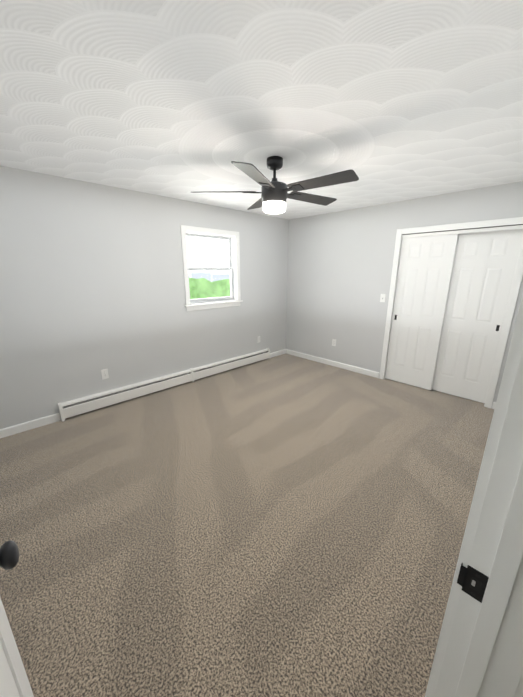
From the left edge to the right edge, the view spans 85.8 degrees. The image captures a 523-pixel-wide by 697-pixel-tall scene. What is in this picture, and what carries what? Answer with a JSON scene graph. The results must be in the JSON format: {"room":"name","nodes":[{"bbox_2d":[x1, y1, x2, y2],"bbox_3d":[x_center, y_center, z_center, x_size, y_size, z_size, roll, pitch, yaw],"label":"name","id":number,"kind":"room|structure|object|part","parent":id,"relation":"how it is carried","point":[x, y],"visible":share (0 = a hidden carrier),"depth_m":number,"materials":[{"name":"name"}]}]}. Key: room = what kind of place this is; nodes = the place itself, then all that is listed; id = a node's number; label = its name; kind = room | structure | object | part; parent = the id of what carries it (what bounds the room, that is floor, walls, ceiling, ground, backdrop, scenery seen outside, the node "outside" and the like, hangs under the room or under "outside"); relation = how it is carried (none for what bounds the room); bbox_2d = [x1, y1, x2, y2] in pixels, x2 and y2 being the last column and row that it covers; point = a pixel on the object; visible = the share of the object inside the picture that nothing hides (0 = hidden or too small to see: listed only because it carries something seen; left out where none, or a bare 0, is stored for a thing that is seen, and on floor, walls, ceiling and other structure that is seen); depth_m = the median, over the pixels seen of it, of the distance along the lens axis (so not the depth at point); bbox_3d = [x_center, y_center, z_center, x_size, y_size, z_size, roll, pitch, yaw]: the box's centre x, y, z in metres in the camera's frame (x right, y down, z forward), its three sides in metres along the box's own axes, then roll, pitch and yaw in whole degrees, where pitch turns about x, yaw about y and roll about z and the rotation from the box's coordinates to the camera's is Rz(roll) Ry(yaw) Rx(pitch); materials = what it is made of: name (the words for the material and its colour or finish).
{"room":"empty bedroom","nodes":[
{"label":"empty bedroom","id":0,"kind":"room"},
{"bbox_2d":[0,166,288,428],"bbox_3d":[-1.171,-0.688,3.822,4.690,2.440,0.160,-14,21,-42],"label":"wall","id":1,"kind":"structure","parent":0,"point":[92,285],"depth_m":3.16,"materials":[{"name":"paint"}]},
{"bbox_2d":[0,413,60,437],"bbox_3d":[-2.441,0.805,2.833,0.685,0.088,0.013,-14,21,-42],"label":"baseboard","id":2,"kind":"structure","parent":1,"relation":"attached to","point":[25,426],"depth_m":2.88,"materials":[{"name":"white"}]},
{"bbox_2d":[101,369,108,379],"bbox_3d":[-1.837,0.301,3.303,0.072,0.117,0.008,-14,21,-42],"label":"electrical outlet","id":3,"kind":"object","parent":1,"relation":"attached to","point":[104,373],"visible":1,"depth_m":3.30,"materials":[{"name":"white plastic"}]},
{"bbox_2d":[57,348,269,421],"bbox_3d":[-1.017,0.393,4.112,3.220,0.195,0.066,-14,21,-42],"label":"baseboard heater","id":4,"kind":"object","parent":1,"relation":"attached to","point":[74,407],"visible":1,"depth_m":3.68,"materials":[{"name":"white metal"}]},
{"bbox_2d":[180,225,242,310],"bbox_3d":[-0.724,-1.144,4.096,1.010,1.102,0.180,-14,21,-42],"label":"window","id":5,"kind":"structure","parent":1,"relation":"in","point":[218,232],"depth_m":4.12,"materials":[{"name":"white"}]},
{"bbox_3d":[-0.756,-1.166,4.126,0.850,0.960,0.085,-14,21,-42],"label":"window sash","id":6,"kind":"part","parent":5,"relation":"part of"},
{"bbox_2d":[270,349,285,357],"bbox_3d":[0.290,0.101,5.386,0.465,0.088,0.013,-14,21,-42],"label":"baseboard","id":7,"kind":"structure","parent":1,"relation":"attached to","point":[277,353],"depth_m":5.40,"materials":[{"name":"white wood"}]},
{"bbox_2d":[0,353,493,696],"bbox_3d":[0.484,1.019,2.411,6.340,0.100,5.070,-14,21,-42],"label":"floor","id":8,"kind":"structure","parent":0,"point":[285,525],"depth_m":1.74,"materials":[{"name":"carpet"}]},
{"bbox_2d":[0,0,522,219],"bbox_3d":[0.484,-1.430,1.736,6.340,0.100,5.070,-14,21,-42],"label":"ceiling","id":9,"kind":"structure","parent":0,"point":[389,101],"depth_m":1.44,"materials":[{"name":"white paint"}]},
{"bbox_2d":[191,156,358,213],"bbox_3d":[0.141,-1.333,2.310,1.324,0.393,1.317,-14,21,-42],"label":"fan","id":10,"kind":"object","parent":9,"relation":"hanging from","point":[275,195],"visible":1,"depth_m":2.23,"materials":[{"name":"black metal"}]},
{"bbox_2d":[263,200,285,213],"bbox_3d":[0.107,-1.179,2.357,0.192,0.071,0.192,-14,21,-42],"label":"diffuser","id":11,"kind":"object","parent":10,"relation":"attached to","point":[269,206],"depth_m":2.29,"materials":[{"name":"white glass"}]},
{"bbox_2d":[286,181,522,407],"bbox_3d":[1.781,-0.751,4.051,0.120,2.440,3.610,-14,21,-42],"label":"wall","id":12,"kind":"structure","parent":0,"point":[340,264],"depth_m":4.23,"materials":[{"name":"paint"}]},
{"bbox_2d":[286,349,379,377],"bbox_3d":[1.132,0.230,4.918,0.013,0.088,1.880,-14,21,-42],"label":"baseboard","id":13,"kind":"structure","parent":12,"relation":"attached to","point":[329,362],"depth_m":4.78,"materials":[{"name":"white wood"}]},
{"bbox_2d":[380,294,385,301],"bbox_3d":[1.729,-0.720,4.014,0.016,0.117,0.072,-14,21,-42],"label":"switch plate","id":14,"kind":"object","parent":12,"relation":"attached to","point":[382,297],"visible":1,"depth_m":4.01,"materials":[{"name":"white plastic"}]},
{"bbox_2d":[385,234,458,389],"bbox_3d":[2.091,-0.459,3.776,0.037,2.000,0.625,-14,21,-42],"label":"closet door","id":15,"kind":"structure","parent":12,"relation":"in","point":[425,268],"depth_m":3.73,"materials":[{"name":"white wood"}]},
{"bbox_2d":[379,217,522,407],"bbox_3d":[2.301,-0.443,3.568,0.137,2.102,1.344,-14,21,-42],"label":"trim","id":16,"kind":"structure","parent":12,"relation":"attached to","point":[489,225],"depth_m":3.25,"materials":[{"name":"white wood"}]},
{"bbox_2d":[432,229,522,402],"bbox_3d":[2.528,-0.355,3.397,0.037,2.000,0.625,-14,21,-42],"label":"closet door","id":17,"kind":"structure","parent":12,"relation":"in","point":[483,270],"depth_m":3.34,"materials":[{"name":"white wood"}]},
{"bbox_3d":[1.313,0.016,1.270,4.570,2.440,0.120,-14,21,-42],"label":"wall","id":18,"kind":"structure","parent":0,"visible":0},
{"bbox_2d":[0,540,33,696],"bbox_3d":[-0.392,0.478,0.347,0.155,2.015,0.815,-14,21,-41],"label":"entry door","id":19,"kind":"structure","parent":18,"relation":"in","point":[14,681],"depth_m":0.65,"materials":[{"name":"white wood"}]},
{"bbox_2d":[425,294,522,696],"bbox_3d":[0.193,0.467,0.268,0.946,2.103,0.154,-14,21,-42],"label":"door frame","id":20,"kind":"structure","parent":18,"relation":"attached to","point":[479,651],"depth_m":0.57,"materials":[{"name":"white wood"}]},
{"label":"outside","id":21,"kind":"structure","parent":0,"visible":0},
{"bbox_2d":[187,247,230,298],"bbox_3d":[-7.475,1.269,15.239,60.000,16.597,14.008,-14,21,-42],"label":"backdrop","id":22,"kind":"structure","parent":21,"point":[211,285],"depth_m":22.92,"materials":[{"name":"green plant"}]}
]}

